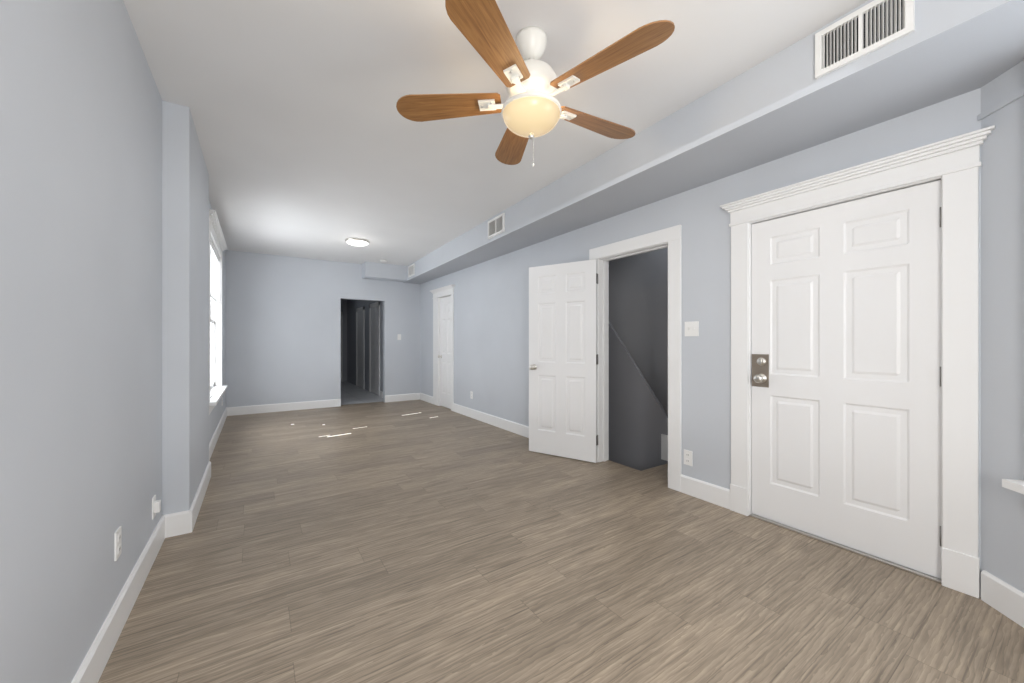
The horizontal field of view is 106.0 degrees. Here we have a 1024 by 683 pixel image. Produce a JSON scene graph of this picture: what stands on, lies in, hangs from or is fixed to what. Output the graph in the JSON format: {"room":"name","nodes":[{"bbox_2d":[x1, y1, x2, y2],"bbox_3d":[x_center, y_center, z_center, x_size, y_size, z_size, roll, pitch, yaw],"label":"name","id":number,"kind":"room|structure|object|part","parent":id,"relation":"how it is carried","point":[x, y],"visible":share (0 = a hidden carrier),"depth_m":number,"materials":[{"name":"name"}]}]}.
{"room":"empty living room","nodes":[
{"label":"empty living room","id":0,"kind":"room"},
{"bbox_2d":[0,0,161,682],"bbox_3d":[-0.953,-0.140,0.425,0.140,2.720,4.640,0,0,-34],"label":"wall","id":1,"kind":"structure","parent":0,"point":[80,290],"depth_m":1.24,"materials":[{"name":"paint"}]},
{"bbox_2d":[71,515,164,682],"bbox_3d":[-0.926,1.150,0.526,0.016,0.140,4.500,0,0,-34],"label":"baseboard","id":2,"kind":"structure","parent":1,"relation":"attached to","point":[94,663],"depth_m":1.60,"materials":[{"name":"paint"}]},
{"bbox_2d":[114,526,121,560],"bbox_3d":[-1.658,0.850,1.625,0.008,0.117,0.072,0,0,-34],"label":"electrical outlet","id":3,"kind":"object","parent":1,"relation":"attached to","point":[117,543],"visible":1,"depth_m":1.61,"materials":[{"name":"plastic"}]},
{"bbox_2d":[152,495,160,519],"bbox_3d":[-2.024,0.940,2.198,0.030,0.117,0.072,0,0,-34],"label":"outlet","id":4,"kind":"object","parent":1,"relation":"attached to","point":[156,506],"visible":0.98,"depth_m":2.18,"materials":[{"name":"plastic"}]},
{"bbox_2d":[162,100,208,514],"bbox_3d":[-2.513,-0.140,2.900,0.270,2.720,1.210,0,0,-34],"label":"wall","id":5,"kind":"structure","parent":0,"point":[185,317],"depth_m":2.45,"materials":[{"name":"paint"}]},
{"bbox_2d":[162,510,188,537],"bbox_3d":[-2.116,1.150,2.427,0.130,0.140,0.016,0,0,-34],"label":"baseboard","id":6,"kind":"object","parent":5,"relation":"attached to","point":[177,523],"visible":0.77,"depth_m":2.42,"materials":[{"name":"paint"}]},
{"bbox_2d":[189,461,210,532],"bbox_3d":[-2.389,1.150,2.972,0.016,0.140,1.226,0,0,-34],"label":"baseboard","id":7,"kind":"object","parent":5,"relation":"attached to","point":[195,507],"visible":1,"depth_m":2.78,"materials":[{"name":"paint"}]},
{"bbox_2d":[209,201,225,442],"bbox_3d":[-3.816,-0.140,4.814,0.210,2.720,3.460,0,0,-34],"label":"wall","id":8,"kind":"structure","parent":0,"point":[216,413],"depth_m":5.67,"materials":[{"name":"paint"}]},
{"bbox_2d":[209,209,226,414],"bbox_3d":[-3.627,-0.286,4.597,0.285,2.072,1.902,0,0,-34],"label":"window","id":9,"kind":"structure","parent":8,"relation":"in","point":[217,389],"depth_m":5.12,"materials":[{"name":"paint"}]},
{"bbox_2d":[209,407,226,459],"bbox_3d":[-3.727,1.150,4.884,0.016,0.140,3.440,0,0,-34],"label":"baseboard","id":10,"kind":"structure","parent":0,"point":[214,439],"depth_m":4.76,"materials":[{"name":"paint"}]},
{"bbox_2d":[226,250,419,406],"bbox_3d":[-3.404,-0.140,7.245,3.440,2.720,0.140,0,0,-34],"label":"wall","id":11,"kind":"structure","parent":0,"point":[283,329],"depth_m":6.90,"materials":[{"name":"paint"}]},
{"bbox_2d":[227,399,340,415],"bbox_3d":[-3.953,1.150,6.788,1.740,0.140,0.016,0,0,-34],"label":"baseboard","id":12,"kind":"structure","parent":11,"relation":"attached to","point":[254,409],"depth_m":6.73,"materials":[{"name":"paint"}]},
{"bbox_2d":[385,393,419,401],"bbox_3d":[-2.235,1.150,7.925,0.740,0.140,0.016,0,0,-34],"label":"baseboard","id":13,"kind":"structure","parent":11,"relation":"attached to","point":[402,397],"depth_m":7.91,"materials":[{"name":"paint"}]},
{"bbox_2d":[341,299,346,381],"bbox_3d":[-5.531,-0.055,11.509,1.080,2.550,0.100,0,0,-34],"label":"wall","id":14,"kind":"structure","parent":0,"point":[343,301],"depth_m":11.74,"materials":[{"name":"paint"}]},
{"bbox_2d":[341,312,342,381],"bbox_3d":[-5.469,0.160,11.478,0.790,2.120,0.020,0,0,-34],"label":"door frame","id":15,"kind":"structure","parent":14,"relation":"attached to","point":[341,312],"depth_m":11.68,"materials":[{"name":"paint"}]},
{"bbox_2d":[347,299,382,393],"bbox_3d":[-3.750,-0.055,9.924,0.100,2.550,4.710,0,0,-34],"label":"wall","id":16,"kind":"structure","parent":0,"point":[348,308],"depth_m":10.77,"materials":[{"name":"paint"}]},
{"bbox_2d":[356,306,364,388],"bbox_3d":[-4.040,0.160,10.253,0.020,2.120,0.940,0,0,-34],"label":"door frame","id":17,"kind":"structure","parent":16,"relation":"attached to","point":[360,312],"depth_m":10.22,"materials":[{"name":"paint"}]},
{"bbox_2d":[369,301,379,395],"bbox_3d":[-3.212,0.160,9.002,0.020,2.120,0.940,0,0,-34],"label":"door frame","id":18,"kind":"structure","parent":16,"relation":"attached to","point":[374,347],"depth_m":9.00,"materials":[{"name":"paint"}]},
{"bbox_2d":[123,0,868,265],"bbox_3d":[-0.311,-1.560,3.722,4.850,0.120,9.430,0,0,-34],"label":"ceiling","id":19,"kind":"structure","parent":0,"point":[314,143],"depth_m":2.33,"materials":[{"name":"paint"}]},
{"bbox_2d":[345,238,369,245],"bbox_3d":[-2.297,-1.466,5.735,0.340,0.068,0.340,0,0,-34],"label":"flush-mount light","id":20,"kind":"object","parent":19,"relation":"attached to","point":[357,241],"visible":1,"depth_m":5.64,"materials":[{"name":"white glass"}]},
{"bbox_2d":[396,0,674,166],"bbox_3d":[0.141,-1.184,1.925,1.284,0.632,1.317,0,0,-34],"label":"fan","id":21,"kind":"object","parent":19,"relation":"hanging from","point":[518,66],"depth_m":1.80,"materials":[{"name":"brown wood"}]},
{"bbox_3d":[0.096,-1.079,1.910,0.284,0.088,0.284,0,0,-34],"label":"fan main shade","id":22,"kind":"part","parent":21,"relation":"part of","materials":[{"name":"beige glass"}]},
{"bbox_3d":[0.096,-1.173,1.910,0.298,0.095,0.298,0,0,-34],"label":"main fan body","id":23,"kind":"part","parent":21,"relation":"part of","materials":[{"name":"white metal"}]},
{"bbox_2d":[98,381,1023,682],"bbox_3d":[-1.715,1.280,5.617,4.600,0.120,14.140,0,0,-34],"label":"floor","id":24,"kind":"structure","parent":0,"point":[394,542],"depth_m":1.94,"materials":[{"name":"plastic"}]},
{"bbox_2d":[609,321,667,470],"bbox_3d":[1.210,1.170,4.559,0.031,5.300,2.108,0,0,-34],"label":"wall","id":25,"kind":"structure","parent":0,"point":[638,421],"depth_m":4.33,"materials":[{"name":"grey paint"}]},
{"bbox_2d":[661,434,667,460],"bbox_3d":[1.579,1.090,3.959,0.015,0.260,0.100,0,0,-34],"label":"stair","id":26,"kind":"structure","parent":25,"relation":"attached to","point":[664,447],"depth_m":3.96,"materials":[{"name":"paint"}]},
{"bbox_2d":[609,248,667,414],"bbox_3d":[1.065,1.210,4.812,1.051,5.420,4.550,0,0,-34],"label":"wall","id":27,"kind":"structure","parent":0,"point":[638,301],"depth_m":4.72,"materials":[{"name":"paint"}]},
{"bbox_2d":[362,0,1023,283],"bbox_3d":[-0.155,-1.355,4.383,1.180,0.290,8.218,0,0,-34],"label":"ceiling soffit","id":28,"kind":"structure","parent":0,"point":[783,103],"depth_m":2.19,"materials":[{"name":"paint"}]},
{"bbox_2d":[408,264,414,276],"bbox_3d":[-1.931,-1.360,7.404,0.032,0.210,0.360,0,0,-34],"label":"air vent","id":29,"kind":"object","parent":28,"relation":"in","point":[411,270],"visible":1,"depth_m":7.38,"materials":[{"name":"plastic"}]},
{"bbox_2d":[488,213,504,238],"bbox_3d":[-0.190,-1.360,4.555,0.033,0.210,0.385,0,0,-34],"label":"air vent","id":30,"kind":"object","parent":28,"relation":"in","point":[496,225],"visible":1,"depth_m":4.55,"materials":[{"name":"plastic"}]},
{"bbox_2d":[815,0,914,78],"bbox_3d":[1.548,-1.370,1.712,0.031,0.210,0.335,0,0,-34],"label":"air vent","id":31,"kind":"object","parent":28,"relation":"in","point":[871,27],"visible":1,"depth_m":1.71,"materials":[{"name":"plastic"}]},
{"bbox_2d":[420,88,980,596],"bbox_3d":[0.172,-0.140,5.085,0.140,2.720,7.690,0,0,-34],"label":"wall","id":32,"kind":"structure","parent":0,"point":[492,334],"depth_m":3.05,"materials":[{"name":"paint"}]},
{"bbox_2d":[420,393,432,403],"bbox_3d":[-1.734,1.150,7.823,0.016,0.140,0.740,0,0,-34],"label":"baseboard","id":33,"kind":"structure","parent":32,"relation":"attached to","point":[426,398],"depth_m":7.80,"materials":[{"name":"paint"}]},
{"bbox_2d":[430,284,454,410],"bbox_3d":[-1.241,0.115,7.157,0.209,2.210,1.021,0,0,-34],"label":"trim","id":34,"kind":"structure","parent":32,"relation":"attached to","point":[442,292],"depth_m":7.31,"materials":[{"name":"paint"}]},
{"bbox_2d":[438,296,450,408],"bbox_3d":[-1.221,0.195,7.072,0.105,2.030,0.560,0,0,-34],"label":"closet door","id":35,"kind":"structure","parent":32,"relation":"in","point":[444,356],"depth_m":7.11,"materials":[{"name":"paint"}]},
{"bbox_2d":[453,403,528,437],"bbox_3d":[-0.110,1.150,5.370,0.016,0.140,3.317,0,0,-34],"label":"baseboard","id":36,"kind":"structure","parent":32,"relation":"attached to","point":[512,426],"depth_m":5.57,"materials":[{"name":"paint"}]},
{"bbox_2d":[529,259,597,462],"bbox_3d":[0.525,0.195,4.072,0.788,2.030,0.175,0,0,33],"label":"door","id":37,"kind":"structure","parent":32,"relation":"in","point":[563,358],"depth_m":4.04,"materials":[{"name":"paint"}]},
{"bbox_2d":[589,224,681,491],"bbox_3d":[1.146,0.136,3.596,0.159,2.169,1.028,0,0,-34],"label":"door frame","id":38,"kind":"structure","parent":32,"relation":"attached to","point":[670,238],"depth_m":3.23,"materials":[{"name":"paint"}]},
{"bbox_2d":[684,449,692,465],"bbox_3d":[1.407,0.930,3.084,0.008,0.117,0.072,0,0,-34],"label":"electrical outlet","id":39,"kind":"object","parent":32,"relation":"attached to","point":[688,457],"visible":1,"depth_m":3.08,"materials":[{"name":"plastic"}]},
{"bbox_2d":[685,321,698,335],"bbox_3d":[1.421,-0.100,3.057,0.016,0.117,0.117,0,0,-34],"label":"double light switch","id":40,"kind":"object","parent":32,"relation":"attached to","point":[692,328],"visible":1,"depth_m":3.05,"materials":[{"name":"plastic"}]},
{"bbox_2d":[681,474,729,508],"bbox_3d":[1.482,1.150,2.965,0.016,0.140,0.394,0,0,-34],"label":"baseboard","id":41,"kind":"structure","parent":32,"relation":"attached to","point":[708,492],"depth_m":2.94,"materials":[{"name":"paint"}]},
{"bbox_2d":[750,514,940,582],"bbox_3d":[1.981,1.215,2.366,0.164,0.010,0.906,0,0,-34],"label":"trim","id":42,"kind":"structure","parent":32,"relation":"attached to","point":[924,575],"depth_m":2.23,"materials":[{"name":"white wood"}]},
{"bbox_2d":[752,180,940,578],"bbox_3d":[1.922,0.193,2.322,0.105,2.030,0.908,0,0,-34],"label":"entry door","id":43,"kind":"structure","parent":32,"relation":"in","point":[846,373],"depth_m":2.25,"materials":[{"name":"paint"}]},
{"bbox_2d":[720,125,994,597],"bbox_3d":[1.946,0.115,2.343,0.209,2.210,1.256,0,0,-34],"label":"door frame","id":44,"kind":"structure","parent":32,"relation":"attached to","point":[953,164],"depth_m":1.92,"materials":[{"name":"paint"}]},
{"bbox_2d":[981,60,1023,592],"bbox_3d":[2.079,-0.140,0.717,0.140,2.720,2.263,0,0,11],"label":"wall","id":45,"kind":"structure","parent":0,"point":[1002,337],"depth_m":1.74,"materials":[{"name":"paint"}]},
{"bbox_2d":[978,89,1023,120],"bbox_3d":[2.005,-1.067,0.732,0.012,0.025,2.263,0,0,11],"label":"trim","id":46,"kind":"structure","parent":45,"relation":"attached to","point":[1002,104],"depth_m":1.74,"materials":[{"name":"paint"}]},
{"bbox_2d":[981,570,1023,627],"bbox_3d":[2.001,1.150,0.723,0.016,0.140,2.243,0,0,11],"label":"baseboard","id":47,"kind":"structure","parent":45,"relation":"attached to","point":[1003,597],"depth_m":1.73,"materials":[{"name":"paint"}]},
{"bbox_2d":[1002,479,1023,493],"bbox_3d":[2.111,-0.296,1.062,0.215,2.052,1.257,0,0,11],"label":"window sill","id":48,"kind":"structure","parent":45,"relation":"in","point":[1015,485],"depth_m":1.63,"materials":[{"name":"paint"}]}
]}

